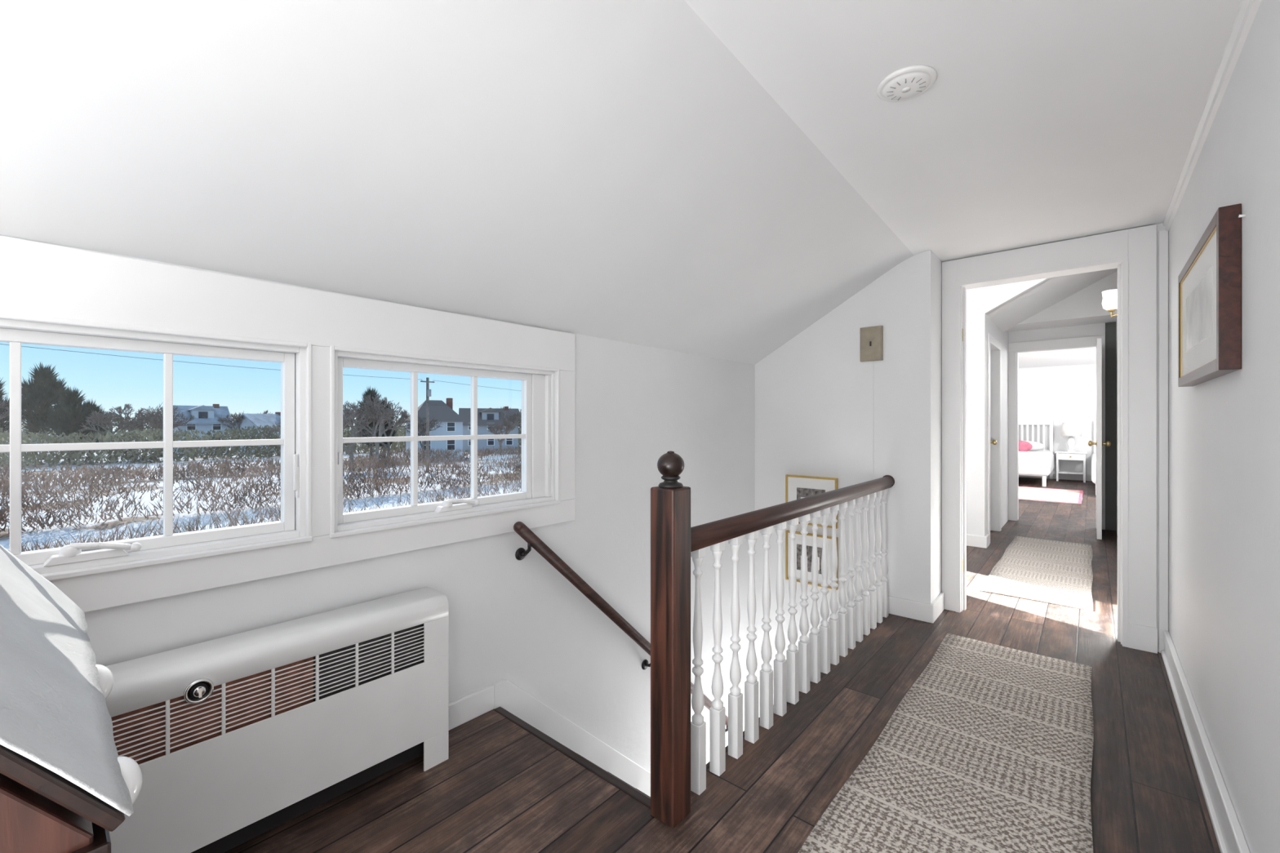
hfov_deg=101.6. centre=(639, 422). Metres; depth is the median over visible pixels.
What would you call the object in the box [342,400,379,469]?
bare tree
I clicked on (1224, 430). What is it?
wall
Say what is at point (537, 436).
window
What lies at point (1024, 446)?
pillow
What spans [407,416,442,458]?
bare tree
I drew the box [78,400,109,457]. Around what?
evergreen tree
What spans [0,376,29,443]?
evergreen tree
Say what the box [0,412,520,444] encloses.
thicket
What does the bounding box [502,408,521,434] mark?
bare tree
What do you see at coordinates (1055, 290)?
ceiling
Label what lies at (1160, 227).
wall
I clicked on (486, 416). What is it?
house
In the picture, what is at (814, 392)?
wall
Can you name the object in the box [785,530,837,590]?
framed art print
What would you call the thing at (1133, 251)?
door frame
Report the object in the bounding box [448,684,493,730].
baseboard
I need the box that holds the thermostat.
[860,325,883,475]
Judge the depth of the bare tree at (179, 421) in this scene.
64.09 m
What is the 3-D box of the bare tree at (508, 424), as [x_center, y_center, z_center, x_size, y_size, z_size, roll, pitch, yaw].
[-16.955,1.218,65.497,3.918,5.964,5.962,0,0,35]
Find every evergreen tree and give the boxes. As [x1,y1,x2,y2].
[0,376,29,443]
[21,362,71,459]
[45,384,93,454]
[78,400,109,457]
[353,384,385,458]
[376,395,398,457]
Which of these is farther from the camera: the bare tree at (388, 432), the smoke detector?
the bare tree at (388, 432)
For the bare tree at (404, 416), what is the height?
6.042 m
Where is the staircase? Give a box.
[578,754,650,798]
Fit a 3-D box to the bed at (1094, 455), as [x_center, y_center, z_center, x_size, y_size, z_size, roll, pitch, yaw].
[8.753,0.575,9.333,1.040,1.250,2.770,0,0,41]
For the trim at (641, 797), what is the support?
attached to the wall at (522, 623)
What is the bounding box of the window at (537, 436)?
[334,351,555,531]
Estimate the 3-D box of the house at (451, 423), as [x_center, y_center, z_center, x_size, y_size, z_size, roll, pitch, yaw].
[-25.672,0.550,65.075,6.400,7.300,6.800,0,0,-32]
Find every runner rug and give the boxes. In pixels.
[798,633,1093,852]
[978,536,1093,611]
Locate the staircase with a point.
(579, 754)
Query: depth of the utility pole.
43.97 m
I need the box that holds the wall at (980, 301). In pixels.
[966,277,1052,536]
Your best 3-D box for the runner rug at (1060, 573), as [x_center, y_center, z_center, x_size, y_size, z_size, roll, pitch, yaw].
[3.412,1.194,4.407,0.618,0.009,2.330,0,0,41]
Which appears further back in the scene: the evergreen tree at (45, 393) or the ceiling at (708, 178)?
the evergreen tree at (45, 393)
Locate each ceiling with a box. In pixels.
[0,0,1241,364]
[985,267,1117,332]
[1018,347,1096,368]
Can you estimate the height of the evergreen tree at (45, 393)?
11.231 m
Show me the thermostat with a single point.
(871, 337)
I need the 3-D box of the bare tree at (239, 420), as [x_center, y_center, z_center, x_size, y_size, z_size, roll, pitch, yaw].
[-57.419,1.231,74.501,4.178,5.938,4.660,0,0,41]
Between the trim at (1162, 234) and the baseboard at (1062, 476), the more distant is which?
the baseboard at (1062, 476)
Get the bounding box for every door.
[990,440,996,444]
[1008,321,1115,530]
[1088,337,1111,539]
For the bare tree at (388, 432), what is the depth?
62.23 m
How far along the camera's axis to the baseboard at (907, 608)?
3.20 m
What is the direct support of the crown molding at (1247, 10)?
attached to the wall at (1224, 430)
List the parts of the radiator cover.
damper knob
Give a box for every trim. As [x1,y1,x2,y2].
[492,679,650,796]
[493,706,650,808]
[1158,230,1168,653]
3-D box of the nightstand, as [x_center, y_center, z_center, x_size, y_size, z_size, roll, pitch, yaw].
[8.864,0.897,10.744,0.500,0.605,0.450,0,0,41]
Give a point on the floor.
(500, 788)
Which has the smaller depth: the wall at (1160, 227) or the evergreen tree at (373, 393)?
the wall at (1160, 227)
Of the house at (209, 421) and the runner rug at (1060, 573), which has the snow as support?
the house at (209, 421)
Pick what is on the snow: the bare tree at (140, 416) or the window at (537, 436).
the bare tree at (140, 416)
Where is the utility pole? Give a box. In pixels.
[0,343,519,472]
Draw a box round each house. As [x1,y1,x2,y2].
[173,404,232,453]
[229,412,280,453]
[405,398,466,457]
[458,406,519,451]
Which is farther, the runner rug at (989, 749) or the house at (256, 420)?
the house at (256, 420)
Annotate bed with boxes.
[1018,420,1054,486]
[1091,420,1096,495]
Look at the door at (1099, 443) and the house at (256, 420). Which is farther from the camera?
the house at (256, 420)
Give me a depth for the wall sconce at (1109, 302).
4.06 m
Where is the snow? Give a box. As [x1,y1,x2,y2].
[0,431,521,551]
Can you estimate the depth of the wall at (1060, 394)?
11.06 m
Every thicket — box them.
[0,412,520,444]
[0,424,521,468]
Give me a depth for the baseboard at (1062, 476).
10.96 m
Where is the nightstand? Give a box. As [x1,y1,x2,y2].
[1054,450,1087,482]
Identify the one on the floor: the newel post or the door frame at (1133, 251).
the newel post
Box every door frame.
[942,224,1157,653]
[987,333,1001,543]
[1008,335,1105,529]
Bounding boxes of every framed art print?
[785,474,837,528]
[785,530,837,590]
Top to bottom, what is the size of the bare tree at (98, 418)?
5.585 m
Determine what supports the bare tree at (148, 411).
on the snow
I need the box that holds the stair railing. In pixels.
[690,475,894,795]
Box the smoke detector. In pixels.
[876,64,937,102]
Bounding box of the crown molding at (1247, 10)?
[1162,0,1261,231]
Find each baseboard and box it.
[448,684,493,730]
[888,591,944,623]
[966,533,989,548]
[1018,473,1091,480]
[1160,631,1250,852]
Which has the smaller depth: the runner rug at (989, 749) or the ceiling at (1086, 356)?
the runner rug at (989, 749)
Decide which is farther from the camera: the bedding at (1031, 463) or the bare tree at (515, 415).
the bare tree at (515, 415)
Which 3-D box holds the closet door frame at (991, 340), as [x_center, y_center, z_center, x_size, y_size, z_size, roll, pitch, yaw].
[3.719,0.160,5.477,0.015,2.080,0.910,0,0,41]
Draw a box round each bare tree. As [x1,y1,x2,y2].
[0,401,22,432]
[77,409,146,458]
[84,403,173,458]
[139,404,203,432]
[146,412,186,457]
[217,410,244,439]
[266,418,280,433]
[342,393,404,467]
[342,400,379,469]
[347,407,410,456]
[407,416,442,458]
[487,408,521,456]
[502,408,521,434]
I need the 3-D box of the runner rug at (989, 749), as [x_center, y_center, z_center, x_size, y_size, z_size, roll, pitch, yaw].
[0.952,1.194,1.570,0.623,0.009,3.120,0,0,41]
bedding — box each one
[1018,450,1054,476]
[1091,452,1096,484]
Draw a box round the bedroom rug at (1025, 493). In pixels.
[1018,486,1083,504]
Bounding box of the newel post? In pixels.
[650,450,690,828]
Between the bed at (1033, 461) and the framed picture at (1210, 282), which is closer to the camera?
the framed picture at (1210, 282)
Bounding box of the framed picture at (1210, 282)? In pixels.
[1177,203,1241,386]
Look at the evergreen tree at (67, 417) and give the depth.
57.54 m
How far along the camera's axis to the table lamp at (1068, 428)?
10.67 m
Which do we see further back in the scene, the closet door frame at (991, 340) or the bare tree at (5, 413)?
the bare tree at (5, 413)
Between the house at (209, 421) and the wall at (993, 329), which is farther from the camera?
the house at (209, 421)
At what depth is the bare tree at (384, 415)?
48.52 m
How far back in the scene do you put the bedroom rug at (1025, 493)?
8.59 m
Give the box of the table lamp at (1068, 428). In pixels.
[1060,422,1081,451]
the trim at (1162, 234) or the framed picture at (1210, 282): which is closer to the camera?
the framed picture at (1210, 282)
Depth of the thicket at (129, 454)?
54.66 m
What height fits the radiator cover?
0.583 m
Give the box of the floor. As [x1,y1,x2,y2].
[224,476,1220,852]
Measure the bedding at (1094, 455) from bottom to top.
0.420 m
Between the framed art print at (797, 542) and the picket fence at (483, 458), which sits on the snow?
the picket fence at (483, 458)
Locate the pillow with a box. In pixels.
[1018,440,1044,451]
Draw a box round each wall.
[0,235,755,773]
[755,249,942,717]
[966,277,1052,536]
[986,315,1008,533]
[1018,364,1096,475]
[1115,0,1279,852]
[1156,222,1168,652]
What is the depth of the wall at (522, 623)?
2.64 m
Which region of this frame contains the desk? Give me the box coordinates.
[0,544,142,852]
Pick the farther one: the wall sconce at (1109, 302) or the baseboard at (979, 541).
the baseboard at (979, 541)
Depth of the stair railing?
2.15 m
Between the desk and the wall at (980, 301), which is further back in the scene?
the wall at (980, 301)
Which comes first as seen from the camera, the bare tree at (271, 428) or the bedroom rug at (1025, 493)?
the bedroom rug at (1025, 493)
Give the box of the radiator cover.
[105,586,448,852]
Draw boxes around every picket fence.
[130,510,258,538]
[482,454,520,469]
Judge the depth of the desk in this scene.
0.58 m
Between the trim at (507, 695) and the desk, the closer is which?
the desk
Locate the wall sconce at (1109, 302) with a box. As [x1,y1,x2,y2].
[1102,288,1117,317]
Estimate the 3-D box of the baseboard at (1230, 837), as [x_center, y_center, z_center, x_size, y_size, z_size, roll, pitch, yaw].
[0.615,1.137,0.275,0.030,0.125,6.420,0,0,41]

